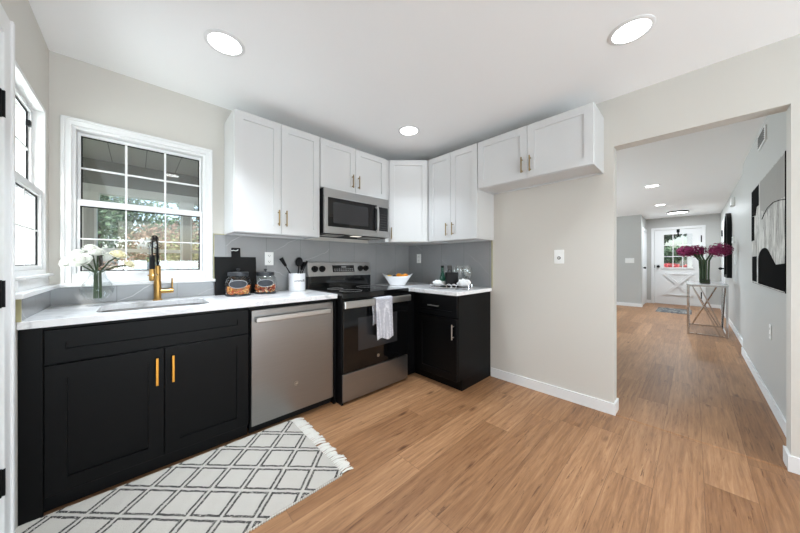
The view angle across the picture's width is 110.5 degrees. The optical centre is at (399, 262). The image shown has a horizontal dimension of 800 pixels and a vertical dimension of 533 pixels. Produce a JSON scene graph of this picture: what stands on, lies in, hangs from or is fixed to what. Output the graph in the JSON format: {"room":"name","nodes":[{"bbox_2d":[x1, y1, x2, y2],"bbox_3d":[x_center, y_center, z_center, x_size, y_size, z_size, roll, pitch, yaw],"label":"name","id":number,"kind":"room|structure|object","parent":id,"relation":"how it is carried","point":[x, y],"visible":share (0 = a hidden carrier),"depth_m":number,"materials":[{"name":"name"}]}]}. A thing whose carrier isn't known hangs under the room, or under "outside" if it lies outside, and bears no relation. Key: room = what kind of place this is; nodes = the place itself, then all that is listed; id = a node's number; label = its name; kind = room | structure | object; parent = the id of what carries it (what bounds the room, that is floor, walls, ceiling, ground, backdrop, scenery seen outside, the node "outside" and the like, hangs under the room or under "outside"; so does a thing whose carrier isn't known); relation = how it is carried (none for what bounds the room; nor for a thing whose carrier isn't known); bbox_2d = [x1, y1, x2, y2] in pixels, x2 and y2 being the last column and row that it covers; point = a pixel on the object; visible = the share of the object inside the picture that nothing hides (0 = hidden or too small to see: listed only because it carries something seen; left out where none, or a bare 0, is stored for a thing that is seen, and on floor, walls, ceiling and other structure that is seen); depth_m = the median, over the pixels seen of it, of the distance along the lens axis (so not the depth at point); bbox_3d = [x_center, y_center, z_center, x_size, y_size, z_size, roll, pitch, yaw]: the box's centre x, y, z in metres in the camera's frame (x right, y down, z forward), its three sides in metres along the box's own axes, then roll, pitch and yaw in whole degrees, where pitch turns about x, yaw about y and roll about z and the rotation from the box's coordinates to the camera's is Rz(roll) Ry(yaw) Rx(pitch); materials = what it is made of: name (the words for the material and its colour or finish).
{"room":"kitchen","nodes":[
{"label":"kitchen","id":0,"kind":"room"},
{"bbox_2d":[0,0,48,530],"bbox_3d":[-0.063,-0.048,-0.587,0.140,2.430,6.035,0,0,-43],"label":"wall","id":1,"kind":"structure","parent":0,"point":[31,49],"depth_m":1.45,"materials":[{"name":"paint"}]},
{"bbox_2d":[0,3,14,532],"bbox_3d":[-1.247,0.108,0.683,0.168,2.118,1.018,0,0,-43],"label":"door","id":2,"kind":"structure","parent":1,"relation":"in","point":[7,27],"depth_m":1.05,"materials":[{"name":"white wood"}]},
{"bbox_2d":[15,60,45,276],"bbox_3d":[-1.875,-0.401,1.361,0.090,0.955,0.585,0,0,-43],"label":"window","id":3,"kind":"structure","parent":1,"relation":"in","point":[30,182],"depth_m":1.54,"materials":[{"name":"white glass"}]},
{"bbox_2d":[83,138,197,176],"bbox_3d":[-2.075,-1.283,3.424,6.700,0.100,2.275,0,0,-43],"label":"ceiling","id":4,"kind":"structure","parent":0,"point":[93,149],"depth_m":3.29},
{"bbox_2d":[83,157,197,197],"bbox_3d":[-2.796,-1.083,4.184,6.700,0.300,0.120,0,0,-43],"label":"beam","id":5,"kind":"structure","parent":4,"relation":"attached to","point":[93,177],"depth_m":3.56,"materials":[{"name":"paint"}]},
{"bbox_2d":[49,50,403,305],"bbox_3d":[-1.047,-0.048,2.735,3.301,2.430,0.140,0,0,-43],"label":"wall","id":6,"kind":"structure","parent":0,"point":[78,89],"depth_m":1.86,"materials":[{"name":"paint"}]},
{"bbox_2d":[60,115,211,283],"bbox_3d":[-1.799,-0.372,1.971,0.768,1.038,0.114,0,0,-43],"label":"window","id":7,"kind":"structure","parent":6,"relation":"in","point":[73,130],"depth_m":1.84,"materials":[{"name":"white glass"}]},
{"bbox_2d":[224,108,319,238],"bbox_3d":[-1.066,-0.682,2.372,0.681,0.907,0.356,0,0,-43],"label":"upper cabinet","id":8,"kind":"object","parent":6,"relation":"attached to","point":[272,169],"visible":1,"depth_m":2.23,"materials":[{"name":"white paint"}]},
{"bbox_2d":[320,137,385,199],"bbox_3d":[-0.534,-0.907,2.876,0.782,0.456,0.356,0,0,-43],"label":"upper cabinet","id":9,"kind":"object","parent":6,"relation":"attached to","point":[342,167],"visible":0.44,"depth_m":2.73,"materials":[{"name":"white paint"}]},
{"bbox_2d":[369,160,443,245],"bbox_3d":[0.086,-0.682,3.281,0.671,0.907,0.623,0,0,-43],"label":"upper cabinet","id":10,"kind":"object","parent":6,"relation":"attached to","point":[407,181],"visible":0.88,"depth_m":3.08,"materials":[{"name":"white paint"}]},
{"bbox_2d":[22,234,490,319],"bbox_3d":[-0.570,0.470,2.257,3.036,1.392,1.210,0,0,-43],"label":"backsplash","id":11,"kind":"structure","parent":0,"point":[385,259],"depth_m":2.76,"materials":[{"name":"grey tile"}]},
{"bbox_2d":[15,271,204,291],"bbox_3d":[-1.799,0.094,1.706,0.451,0.066,1.000,0,0,6],"label":"trim","id":12,"kind":"structure","parent":11,"relation":"attached to","point":[23,283],"depth_m":1.80,"materials":[{"name":"white wood"}]},
{"bbox_2d":[15,279,215,299],"bbox_3d":[-1.524,0.138,1.660,0.831,0.022,0.763,0,0,-43],"label":"trim","id":13,"kind":"structure","parent":11,"relation":"attached to","point":[24,294],"depth_m":1.71,"materials":[{"name":"white wood"}]},
{"bbox_2d":[16,233,492,321],"bbox_3d":[-0.564,0.012,2.358,3.094,0.491,0.789,0,0,-32],"label":"trim","id":14,"kind":"structure","parent":11,"relation":"attached to","point":[18,302],"depth_m":2.21,"materials":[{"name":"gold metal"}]},
{"bbox_2d":[265,252,272,264],"bbox_3d":[-1.176,-0.036,2.498,0.074,0.118,0.008,0,0,-43],"label":"wall outlet","id":15,"kind":"object","parent":11,"relation":"attached to","point":[268,255],"visible":1,"depth_m":2.49,"materials":[{"name":"white plastic"}]},
{"bbox_2d":[320,187,388,239],"bbox_3d":[-0.505,-0.467,2.840,0.761,0.416,0.430,0,0,-43],"label":"microwave","id":16,"kind":"object","parent":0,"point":[343,214],"visible":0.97,"depth_m":2.67,"materials":[{"name":"metal"}]},
{"bbox_2d":[28,0,799,219],"bbox_3d":[3.427,-1.313,3.973,11.499,0.100,8.150,0,0,-43],"label":"ceiling","id":17,"kind":"structure","parent":0,"point":[350,73],"depth_m":1.74,"materials":[{"name":"paint"}]},
{"bbox_2d":[204,29,244,56],"bbox_3d":[-1.007,-1.259,1.599,0.202,0.008,0.202,0,0,-43],"label":"recessed light","id":18,"kind":"object","parent":17,"relation":"in","point":[224,42],"visible":1,"depth_m":1.59,"materials":[{"name":"white plastic"}]},
{"bbox_2d":[208,33,241,54],"bbox_3d":[-1.007,-1.259,1.599,0.166,0.001,0.166,0,0,-43],"label":"diffuser","id":19,"kind":"object","parent":18,"relation":"attached to","point":[223,43],"depth_m":1.60,"materials":[{"name":"white plastic"}]},
{"bbox_2d":[398,125,419,135],"bbox_3d":[0.086,-1.259,2.652,0.202,0.008,0.202,0,0,-43],"label":"recessed light","id":20,"kind":"object","parent":17,"relation":"in","point":[408,130],"visible":1,"depth_m":2.65,"materials":[{"name":"white plastic"}]},
{"bbox_2d":[400,127,417,134],"bbox_3d":[0.086,-1.259,2.652,0.166,0.001,0.166,0,0,-43],"label":"diffuser","id":21,"kind":"object","parent":20,"relation":"attached to","point":[407,130],"depth_m":2.64,"materials":[{"name":"white plastic"}]},
{"bbox_2d":[608,14,655,45],"bbox_3d":[1.258,-1.259,1.512,0.202,0.008,0.202,0,0,-43],"label":"recessed light","id":22,"kind":"object","parent":17,"relation":"in","point":[633,29],"visible":1,"depth_m":1.50,"materials":[{"name":"white plastic"}]},
{"bbox_2d":[612,19,650,42],"bbox_3d":[1.258,-1.259,1.512,0.166,0.001,0.166,0,0,-43],"label":"diffuser","id":23,"kind":"object","parent":22,"relation":"attached to","point":[632,30],"depth_m":1.51,"materials":[{"name":"white plastic"}]},
{"bbox_2d":[644,184,659,187],"bbox_3d":[4.144,-1.259,4.567,0.202,0.008,0.202,0,0,-43],"label":"recessed light","id":24,"kind":"object","parent":17,"relation":"in","point":[653,185],"visible":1,"depth_m":4.56,"materials":[{"name":"white"}]},
{"bbox_2d":[666,210,688,213],"bbox_3d":[6.859,-1.245,6.864,0.400,0.036,0.400,0,0,-43],"label":"recessed light","id":25,"kind":"object","parent":17,"relation":"in","point":[678,211],"visible":1,"depth_m":6.79,"materials":[{"name":"white plastic"}]},
{"bbox_2d":[44,303,799,532],"bbox_3d":[3.427,1.217,3.973,11.499,0.100,8.150,0,0,-43],"label":"floor","id":26,"kind":"structure","parent":0,"point":[424,454],"depth_m":1.70,"materials":[{"name":"brown wood"}]},
{"bbox_2d":[18,307,248,525],"bbox_3d":[-1.527,0.731,1.732,0.923,0.872,0.630,0,0,-43],"label":"base cabinet","id":27,"kind":"object","parent":26,"relation":"on","point":[102,405],"visible":0.92,"depth_m":1.44,"materials":[{"name":"black paint"}]},
{"bbox_2d":[16,289,336,329],"bbox_3d":[-1.297,0.276,1.965,1.578,0.034,0.612,0,0,-43],"label":"countertop","id":28,"kind":"structure","parent":27,"relation":"on","point":[52,316],"depth_m":1.68,"materials":[{"name":"white stone"}]},
{"bbox_2d":[102,303,202,311],"bbox_3d":[-1.512,0.387,1.733,0.540,0.184,0.425,0,0,-43],"label":"sink","id":29,"kind":"object","parent":28,"relation":"in","point":[151,307],"visible":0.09,"depth_m":1.86,"materials":[{"name":"silver metal"}]},
{"bbox_2d":[147,235,173,300],"bbox_3d":[-1.614,0.037,1.877,0.112,0.443,0.199,0,0,-31],"label":"kitchen faucet","id":30,"kind":"object","parent":28,"relation":"on","point":[154,275],"visible":1,"depth_m":1.90,"materials":[{"name":"gold metal"}]},
{"bbox_2d":[214,248,256,295],"bbox_3d":[-1.360,0.068,2.307,0.304,0.384,0.049,0,0,-43],"label":"cutting board","id":31,"kind":"object","parent":28,"relation":"on","point":[222,266],"visible":0.88,"depth_m":2.29,"materials":[{"name":"black wood"}]},
{"bbox_2d":[224,268,250,296],"bbox_3d":[-1.279,0.152,2.196,0.184,0.213,0.188,0,0,-43],"label":"glass jar","id":32,"kind":"object","parent":28,"relation":"on","point":[237,284],"visible":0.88,"depth_m":2.13,"materials":[{"name":"clear glass"}]},
{"bbox_2d":[226,285,249,294],"bbox_3d":[-1.281,0.213,2.196,0.168,0.075,0.171,0,0,-43],"label":"pasta","id":33,"kind":"object","parent":32,"relation":"in","point":[231,291],"visible":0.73,"depth_m":2.15,"materials":[{"name":"orange food"}]},
{"bbox_2d":[254,269,276,293],"bbox_3d":[-1.142,0.155,2.360,0.179,0.206,0.182,0,0,-43],"label":"glass jar","id":34,"kind":"object","parent":28,"relation":"on","point":[265,282],"visible":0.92,"depth_m":2.29,"materials":[{"name":"clear glass"}]},
{"bbox_2d":[255,284,275,292],"bbox_3d":[-1.144,0.214,2.362,0.166,0.071,0.162,0,0,-43],"label":"cookies","id":35,"kind":"object","parent":34,"relation":"in","point":[258,289],"visible":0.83,"depth_m":2.31,"materials":[{"name":"orange food"}]},
{"bbox_2d":[288,273,304,290],"bbox_3d":[-0.960,0.179,2.589,0.148,0.160,0.149,0,0,-43],"label":"utensil crock","id":36,"kind":"object","parent":28,"relation":"on","point":[296,282],"visible":1,"depth_m":2.53,"materials":[{"name":"white ceramic"}]},
{"bbox_2d":[279,257,290,273],"bbox_3d":[-1.012,0.100,2.555,0.183,0.300,0.021,0,0,-29],"label":"spatula","id":37,"kind":"object","parent":36,"relation":"in","point":[282,260],"visible":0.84,"depth_m":2.53,"materials":[{"name":"black plastic"}]},
{"bbox_2d":[295,257,302,273],"bbox_3d":[-0.967,0.098,2.621,0.060,0.300,0.084,0,0,24],"label":"serving spoon","id":38,"kind":"object","parent":36,"relation":"in","point":[299,261],"visible":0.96,"depth_m":2.63,"materials":[{"name":"black plastic"}]},
{"bbox_2d":[295,257,302,266],"bbox_3d":[-0.959,-0.007,2.640,0.068,0.089,0.029,0,0,-3],"label":"bowl","id":39,"kind":"object","parent":38,"relation":"on","point":[299,261],"depth_m":2.63,"materials":[{"name":"black plastic"}]},
{"bbox_3d":[-1.824,0.151,1.674,0.144,0.214,0.144,0,0,-43],"label":"glass vase","id":40,"kind":"object","parent":28,"relation":"on","visible":0},
{"bbox_2d":[58,256,94,298],"bbox_3d":[-1.859,0.088,1.599,0.140,0.251,0.076,0,0,-43],"label":"rose","id":41,"kind":"object","parent":40,"relation":"in","point":[64,262],"visible":0.62,"depth_m":1.57,"materials":[{"name":"white plant"}]},
{"bbox_2d":[67,249,88,263],"bbox_3d":[-1.867,0.067,1.622,0.107,0.293,0.074,0,0,-17],"label":"rose","id":42,"kind":"object","parent":40,"relation":"in","point":[72,253],"visible":0.43,"depth_m":1.60,"materials":[{"name":"white plant"}]},
{"bbox_2d":[69,253,96,297],"bbox_3d":[-1.820,0.080,1.593,0.102,0.268,0.116,0,0,-43],"label":"rose","id":43,"kind":"object","parent":40,"relation":"in","point":[77,260],"visible":1,"depth_m":1.57,"materials":[{"name":"white plant"}]},
{"bbox_2d":[81,244,97,270],"bbox_3d":[-1.867,0.051,1.675,0.076,0.327,0.076,0,0,-43],"label":"rose","id":44,"kind":"object","parent":40,"relation":"in","point":[87,247],"visible":0.51,"depth_m":1.66,"materials":[{"name":"white plant"}]},
{"bbox_2d":[87,247,106,297],"bbox_3d":[-1.808,0.061,1.660,0.081,0.306,0.078,0,0,-43],"label":"rose","id":45,"kind":"object","parent":40,"relation":"in","point":[97,251],"visible":1,"depth_m":1.66,"materials":[{"name":"white plant"}]},
{"bbox_2d":[99,250,126,297],"bbox_3d":[-1.762,0.067,1.704,0.122,0.293,0.078,0,0,-43],"label":"rose","id":46,"kind":"object","parent":40,"relation":"in","point":[116,253],"visible":1,"depth_m":1.70,"materials":[{"name":"beige plant"}]},
{"bbox_2d":[100,260,134,297],"bbox_3d":[-1.758,0.099,1.730,0.154,0.230,0.060,0,0,-43],"label":"rose","id":47,"kind":"object","parent":40,"relation":"in","point":[128,263],"visible":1,"depth_m":1.74,"materials":[{"name":"beige plant"}]},
{"bbox_2d":[15,418,352,532],"bbox_3d":[-1.011,1.159,1.357,1.417,0.014,0.724,0,0,-43],"label":"rug","id":48,"kind":"object","parent":26,"relation":"on","point":[237,486],"visible":0.98,"depth_m":1.41,"materials":[{"name":"white fabric"}]},
{"bbox_2d":[247,299,332,432],"bbox_3d":[-0.959,0.736,2.265,0.619,0.862,0.632,0,0,-43],"label":"dishwasher","id":49,"kind":"object","parent":26,"relation":"on","point":[291,344],"visible":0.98,"depth_m":2.02,"materials":[{"name":"silver metal"}]},
{"bbox_2d":[330,298,335,403],"bbox_3d":[-0.740,0.731,2.508,0.022,0.872,0.588,0,0,-43],"label":"end panel","id":50,"kind":"object","parent":26,"relation":"on","point":[333,399],"visible":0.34,"depth_m":2.29,"materials":[{"name":"black paint"}]},
{"bbox_2d":[306,262,410,405],"bbox_3d":[-0.405,0.581,2.724,0.772,1.172,0.733,0,0,-43],"label":"oven range","id":51,"kind":"object","parent":26,"relation":"on","point":[365,364],"visible":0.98,"depth_m":2.49,"materials":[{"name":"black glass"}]},
{"bbox_2d":[308,285,408,298],"bbox_3d":[-0.401,0.273,2.728,0.760,0.043,0.620,0,0,-43],"label":"cooktop","id":52,"kind":"object","parent":51,"relation":"in","point":[342,291],"depth_m":2.61,"materials":[{"name":"black glass"}]},
{"bbox_2d":[372,296,392,339],"bbox_3d":[-0.151,0.491,2.475,0.207,0.381,0.063,0,0,-43],"label":"dish towel","id":53,"kind":"object","parent":51,"relation":"hanging from","point":[383,309],"visible":1,"depth_m":2.45,"materials":[{"name":"white fabric"}]},
{"bbox_2d":[407,291,489,390],"bbox_3d":[0.281,0.731,3.065,0.685,0.872,1.183,0,0,-43],"label":"base cabinet","id":54,"kind":"object","parent":26,"relation":"on","point":[449,336],"visible":0.71,"depth_m":2.66,"materials":[{"name":"black paint"}]},
{"bbox_2d":[372,282,491,295],"bbox_3d":[0.284,0.276,3.056,0.674,0.034,1.204,0,0,-43],"label":"countertop","id":55,"kind":"structure","parent":54,"relation":"on","point":[414,287],"depth_m":2.73,"materials":[{"name":"white stone"}]},
{"bbox_2d":[382,273,412,285],"bbox_3d":[-0.028,0.191,3.191,0.352,0.136,0.200,0,0,-1],"label":"fruit bowl","id":56,"kind":"object","parent":55,"relation":"on","point":[392,280],"visible":0.99,"depth_m":3.11,"materials":[{"name":"white ceramic"}]},
{"bbox_2d":[430,283,471,289],"bbox_3d":[0.520,0.232,2.828,0.390,0.054,0.234,0,0,22],"label":"serving tray","id":57,"kind":"object","parent":55,"relation":"on","point":[453,286],"visible":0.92,"depth_m":2.73,"materials":[{"name":"silver glass"}]},
{"bbox_2d":[433,280,442,285],"bbox_3d":[0.384,0.206,2.833,0.100,0.064,0.104,0,0,-43],"label":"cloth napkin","id":58,"kind":"object","parent":57,"relation":"on","point":[435,281],"visible":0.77,"depth_m":2.81,"materials":[{"name":"white fabric"}]},
{"bbox_2d":[439,266,444,285],"bbox_3d":[0.445,0.134,2.909,0.073,0.209,0.073,0,0,-43],"label":"glass bottle","id":59,"kind":"object","parent":57,"relation":"on","point":[442,276],"visible":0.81,"depth_m":2.89,"materials":[{"name":"green glass"}]},
{"bbox_2d":[445,272,457,285],"bbox_3d":[0.528,0.169,2.848,0.120,0.140,0.072,0,0,-1],"label":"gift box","id":60,"kind":"object","parent":57,"relation":"on","point":[451,278],"visible":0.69,"depth_m":2.81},
{"bbox_2d":[457,278,470,286],"bbox_3d":[0.630,0.197,2.734,0.118,0.082,0.115,0,0,-22],"label":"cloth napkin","id":61,"kind":"object","parent":57,"relation":"on","point":[463,281],"visible":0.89,"depth_m":2.70,"materials":[{"name":"white fabric"}]},
{"bbox_2d":[656,307,691,314],"bbox_3d":[6.638,1.163,6.734,0.900,0.008,0.600,0,0,-43],"label":"doormat","id":62,"kind":"object","parent":26,"relation":"on","point":[659,309],"visible":1,"depth_m":6.73,"materials":[{"name":"grey fabric"}]},
{"bbox_2d":[686,281,728,338],"bbox_3d":[5.221,0.757,4.740,1.040,0.820,0.455,0,0,-43],"label":"console table","id":63,"kind":"object","parent":26,"relation":"on","point":[724,287],"visible":1,"depth_m":4.47,"materials":[{"name":"silver metal"}]},
{"bbox_2d":[699,279,709,283],"bbox_3d":[5.013,0.309,4.567,0.100,0.075,0.120,0,0,-43],"label":"flower vase","id":64,"kind":"object","parent":63,"relation":"on","point":[700,281],"visible":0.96,"depth_m":4.54,"materials":[{"name":"clear glass"}]},
{"bbox_2d":[676,246,703,279],"bbox_3d":[4.838,0.019,4.635,0.193,0.616,0.329,0,0,-43],"label":"flower","id":65,"kind":"object","parent":64,"relation":"in","point":[687,251],"visible":1,"depth_m":4.61,"materials":[{"name":"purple plant"}]},
{"bbox_2d":[690,245,706,279],"bbox_3d":[4.999,0.012,4.699,0.226,0.630,0.268,0,0,-43],"label":"flower","id":66,"kind":"object","parent":64,"relation":"in","point":[700,252],"visible":0.53,"depth_m":4.61,"materials":[{"name":"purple plant"}]},
{"bbox_2d":[704,242,733,279],"bbox_3d":[5.097,0.002,4.439,0.241,0.649,0.311,0,0,-43],"label":"flower","id":67,"kind":"object","parent":64,"relation":"in","point":[718,250],"visible":1,"depth_m":4.45,"materials":[{"name":"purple plant"}]},
{"bbox_2d":[412,34,799,457],"bbox_3d":[2.233,-0.048,1.590,0.115,2.430,6.035,0,0,-43],"label":"wall","id":68,"kind":"structure","parent":0,"point":[553,324],"depth_m":2.21,"materials":[{"name":"paint"}]},
{"bbox_2d":[417,254,420,262],"bbox_3d":[0.243,-0.053,3.586,0.008,0.115,0.070,0,0,-43],"label":"wall outlet","id":69,"kind":"object","parent":68,"relation":"attached to","point":[418,255],"visible":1,"depth_m":3.58,"materials":[{"name":"white plastic"}]},
{"bbox_2d":[429,143,493,242],"bbox_3d":[0.625,-0.682,2.942,0.354,0.907,0.606,0,0,-43],"label":"upper cabinet","id":70,"kind":"object","parent":68,"relation":"attached to","point":[459,211],"visible":0.98,"depth_m":2.80,"materials":[{"name":"white paint"}]},
{"bbox_2d":[478,102,603,194],"bbox_3d":[1.152,-0.915,2.387,0.354,0.440,0.921,0,0,-43],"label":"upper cabinet","id":71,"kind":"object","parent":68,"relation":"attached to","point":[569,145],"visible":1,"depth_m":2.22,"materials":[{"name":"white paint"}]},
{"bbox_2d":[554,250,563,263],"bbox_3d":[1.374,-0.051,2.402,0.014,0.120,0.078,0,0,-43],"label":"wall outlet","id":72,"kind":"object","parent":68,"relation":"attached to","point":[558,254],"visible":1,"depth_m":2.40,"materials":[{"name":"white plastic"}]},
{"bbox_2d":[491,367,799,474],"bbox_3d":[1.626,1.123,2.231,0.139,0.088,7.800,0,0,-43],"label":"baseboard","id":73,"kind":"structure","parent":68,"relation":"attached to","point":[792,463],"depth_m":2.31,"materials":[{"name":"white wood"}]},
{"bbox_2d":[617,215,645,303],"bbox_3d":[5.583,-0.048,8.966,1.200,2.430,3.470,0,0,-43],"label":"wall","id":74,"kind":"structure","parent":0,"point":[629,228],"depth_m":7.47,"materials":[{"name":"paint"}]},
{"bbox_2d":[625,258,633,262],"bbox_3d":[6.173,-0.058,7.465,0.009,0.130,0.190,0,0,-43],"label":"light switch","id":75,"kind":"object","parent":74,"relation":"attached to","point":[627,260],"visible":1,"depth_m":7.47,"materials":[{"name":"white plastic"}]},
{"bbox_2d":[642,227,646,304],"bbox_3d":[6.806,0.107,7.705,0.960,2.120,0.103,0,0,-43],"label":"door","id":76,"kind":"structure","parent":74,"relation":"in","point":[644,231],"depth_m":7.79,"materials":[{"name":"white wood"}]},
{"bbox_2d":[617,300,719,307],"bbox_3d":[6.065,1.123,8.448,1.212,0.088,4.885,0,0,-43],"label":"baseboard","id":77,"kind":"structure","parent":74,"relation":"attached to","point":[648,301],"depth_m":7.39,"materials":[{"name":"white wood"}]},
{"bbox_2d":[646,213,720,304],"bbox_3d":[7.744,-0.048,7.660,0.140,2.430,1.660,0,0,-43],"label":"wall","id":78,"kind":"structure","parent":0,"point":[712,222],"depth_m":7.27,"materials":[{"name":"paint"}]},
{"bbox_2d":[651,225,705,305],"bbox_3d":[7.635,0.089,7.653,0.128,2.155,1.060,0,0,-43],"label":"door","id":79,"kind":"structure","parent":78,"relation":"in","point":[670,282],"depth_m":7.69,"materials":[{"name":"white wood"}]},
{"bbox_2d":[662,232,694,268],"bbox_3d":[7.663,-0.325,7.660,0.046,0.983,0.651,0,0,-43],"label":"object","id":80,"kind":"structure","parent":79,"relation":"attached to","point":[663,233],"depth_m":7.64,"materials":[{"name":"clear glass"}]},
{"bbox_2d":[616,413,787,470],"bbox_3d":[1.933,1.164,1.852,0.050,0.006,0.784,0,0,-43],"label":"trim","id":81,"kind":"structure","parent":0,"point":[781,466],"depth_m":1.79,"materials":[{"name":"brown wood"}]},
{"bbox_2d":[721,111,785,418],"bbox_3d":[5.290,-0.048,4.298,8.048,2.430,0.160,0,0,-43],"label":"wall","id":82,"kind":"structure","parent":0,"point":[752,306],"depth_m":2.75,"materials":[{"name":"paint"}]},
{"bbox_2d":[718,217,725,317],"bbox_3d":[7.191,0.097,6.208,0.980,2.140,0.125,0,0,-43],"label":"door","id":83,"kind":"structure","parent":82,"relation":"in","point":[722,230],"depth_m":6.29,"materials":[{"name":"wood"}]},
{"bbox_2d":[724,213,731,277],"bbox_3d":[6.190,-0.328,5.244,0.700,1.210,0.060,0,0,-43],"label":"arched mirror","id":84,"kind":"object","parent":82,"relation":"attached to","point":[728,219],"visible":0.96,"depth_m":5.02,"materials":[{"name":"black mirror"}]},
{"bbox_2d":[730,197,734,206],"bbox_3d":[5.675,-1.032,4.741,0.200,0.142,0.041,0,0,-43],"label":"door chime","id":85,"kind":"object","parent":82,"relation":"attached to","point":[732,200],"visible":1,"depth_m":4.68,"materials":[{"name":"white plastic"}]},
{"bbox_2d":[720,305,785,435],"bbox_3d":[5.246,1.123,4.345,8.048,0.088,0.057,0,0,-43],"label":"baseboard","id":86,"kind":"structure","parent":82,"relation":"attached to","point":[780,418],"depth_m":2.48,"materials":[{"name":"white wood"}]},
{"bbox_2d":[758,124,766,150],"bbox_3d":[3.298,-1.133,2.531,0.370,0.130,0.016,0,0,-43],"label":"air vent","id":87,"kind":"object","parent":82,"relation":"in","point":[762,137],"visible":1,"depth_m":2.47,"materials":[{"name":"white metal"}]},
{"bbox_2d":[751,151,785,293],"bbox_3d":[2.948,-0.253,2.222,1.444,0.896,0.044,0,0,-43],"label":"canvas","id":88,"kind":"object","parent":82,"relation":"attached to","point":[768,198],"visible":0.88,"depth_m":2.04},
{"bbox_2d":[769,324,771,339],"bbox_3d":[3.036,0.567,2.277,0.074,0.118,0.008,0,0,-43],"label":"wall outlet","id":89,"kind":"object","parent":82,"relation":"attached to","point":[770,325],"visible":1,"depth_m":2.26,"materials":[{"name":"white plastic"}]},
{"label":"outside","id":90,"kind":"structure","parent":0,"visible":0},
{"bbox_3d":[3.929,1.467,14.750,54.000,0.100,44.000,0,0,-43],"label":"ground","id":91,"kind":"structure","parent":90,"visible":0},
{"bbox_2d":[98,195,164,269],"bbox_3d":[-6.293,-0.264,5.852,2.119,3.465,2.741,0,0,-43],"label":"tree","id":92,"kind":"object","parent":91,"relation":"on","point":[111,221],"visible":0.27,"depth_m":5.83,"materials":[{"name":"green plant"}]},
{"bbox_2d":[127,237,163,270],"bbox_3d":[-4.035,0.532,4.378,0.550,1.873,0.659,0,0,-26],"label":"flowering shrub","id":93,"kind":"object","parent":91,"relation":"on","point":[143,266],"visible":0.18,"depth_m":4.35,"materials":[{"name":"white plant"}]},
{"bbox_2d":[98,223,198,269],"bbox_3d":[-4.848,0.321,5.496,1.753,2.295,1.532,0,0,-43],"label":"shrub","id":94,"kind":"object","parent":91,"relation":"on","point":[143,234],"visible":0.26,"depth_m":5.42,"materials":[{"name":"green plant"}]},
{"bbox_2d":[102,200,198,268],"bbox_3d":[-6.297,-0.193,7.222,4.024,3.322,1.940,0,0,-43],"label":"tree","id":95,"kind":"object","parent":91,"relation":"on","point":[170,222],"visible":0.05,"depth_m":6.86,"materials":[{"name":"green plant"}]},
{"bbox_2d":[134,230,198,269],"bbox_3d":[-4.017,0.417,5.259,2.098,2.104,1.103,0,0,-43],"label":"shrub","id":96,"kind":"object","parent":91,"relation":"on","point":[176,255],"visible":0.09,"depth_m":5.03,"materials":[{"name":"green plant"}]},
{"bbox_2d":[167,218,198,268],"bbox_3d":[-4.428,0.154,6.391,1.672,2.627,1.280,0,0,-15],"label":"shrub","id":97,"kind":"object","parent":91,"relation":"on","point":[194,233],"visible":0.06,"depth_m":6.18,"materials":[{"name":"green plant"}]},
{"bbox_2d":[193,206,198,231],"bbox_3d":[-5.325,-0.450,8.973,2.814,3.836,2.210,0,0,-43],"label":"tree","id":98,"kind":"object","parent":91,"relation":"on","point":[196,209],"visible":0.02,"depth_m":8.48,"materials":[{"name":"green plant"}]},
{"bbox_2d":[664,234,680,247],"bbox_3d":[11.521,-0.724,12.075,3.898,4.384,2.100,0,0,-43],"label":"tree","id":99,"kind":"object","parent":91,"relation":"on","point":[672,236],"visible":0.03,"depth_m":11.64,"materials":[{"name":"green plant"}]},
{"bbox_2d":[664,245,686,263],"bbox_3d":[10.800,0.348,11.202,1.662,2.240,1.731,0,0,8],"label":"shrub","id":100,"kind":"object","parent":91,"relation":"on","point":[668,250],"visible":0.36,"depth_m":10.94,"materials":[{"name":"green plant"}]},
{"bbox_2d":[664,263,686,267],"bbox_3d":[9.625,0.730,9.796,1.027,1.478,1.514,0,0,-43],"label":"flowering shrub","id":101,"kind":"object","parent":91,"relation":"on","point":[665,264],"visible":0.15,"depth_m":9.63,"materials":[{"name":"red plant"}]},
{"bbox_2d":[687,233,691,267],"bbox_3d":[8.953,-0.008,8.434,0.260,2.850,0.380,0,0,-43],"label":"porch post","id":102,"kind":"object","parent":91,"relation":"on","point":[689,236],"visible":0.04,"depth_m":8.45,"materials":[{"name":"white paint"}]},
{"bbox_3d":[-2.075,1.342,3.424,6.700,0.150,2.275,0,0,-43],"label":"floor","id":103,"kind":"structure","parent":91,"relation":"on","visible":0},
{"bbox_2d":[82,190,99,269],"bbox_3d":[-3.634,0.217,3.252,0.160,2.100,0.140,0,0,-43],"label":"porch post","id":104,"kind":"object","parent":103,"relation":"on","point":[89,215],"visible":0.38,"depth_m":3.21,"materials":[{"name":"white paint"}]},
{"bbox_2d":[83,183,198,253],"bbox_3d":[-2.789,-0.183,4.177,6.700,1.500,0.140,0,0,-43],"label":"trim","id":105,"kind":"structure","parent":104,"relation":"on","point":[104,190],"depth_m":3.58,"materials":[{"name":"white paint"}]},
{"bbox_2d":[178,201,193,268],"bbox_3d":[-2.981,0.217,3.871,0.160,2.100,0.140,0,0,-43],"label":"porch post","id":106,"kind":"object","parent":103,"relation":"on","point":[185,222],"visible":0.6,"depth_m":3.82,"materials":[{"name":"white paint"}]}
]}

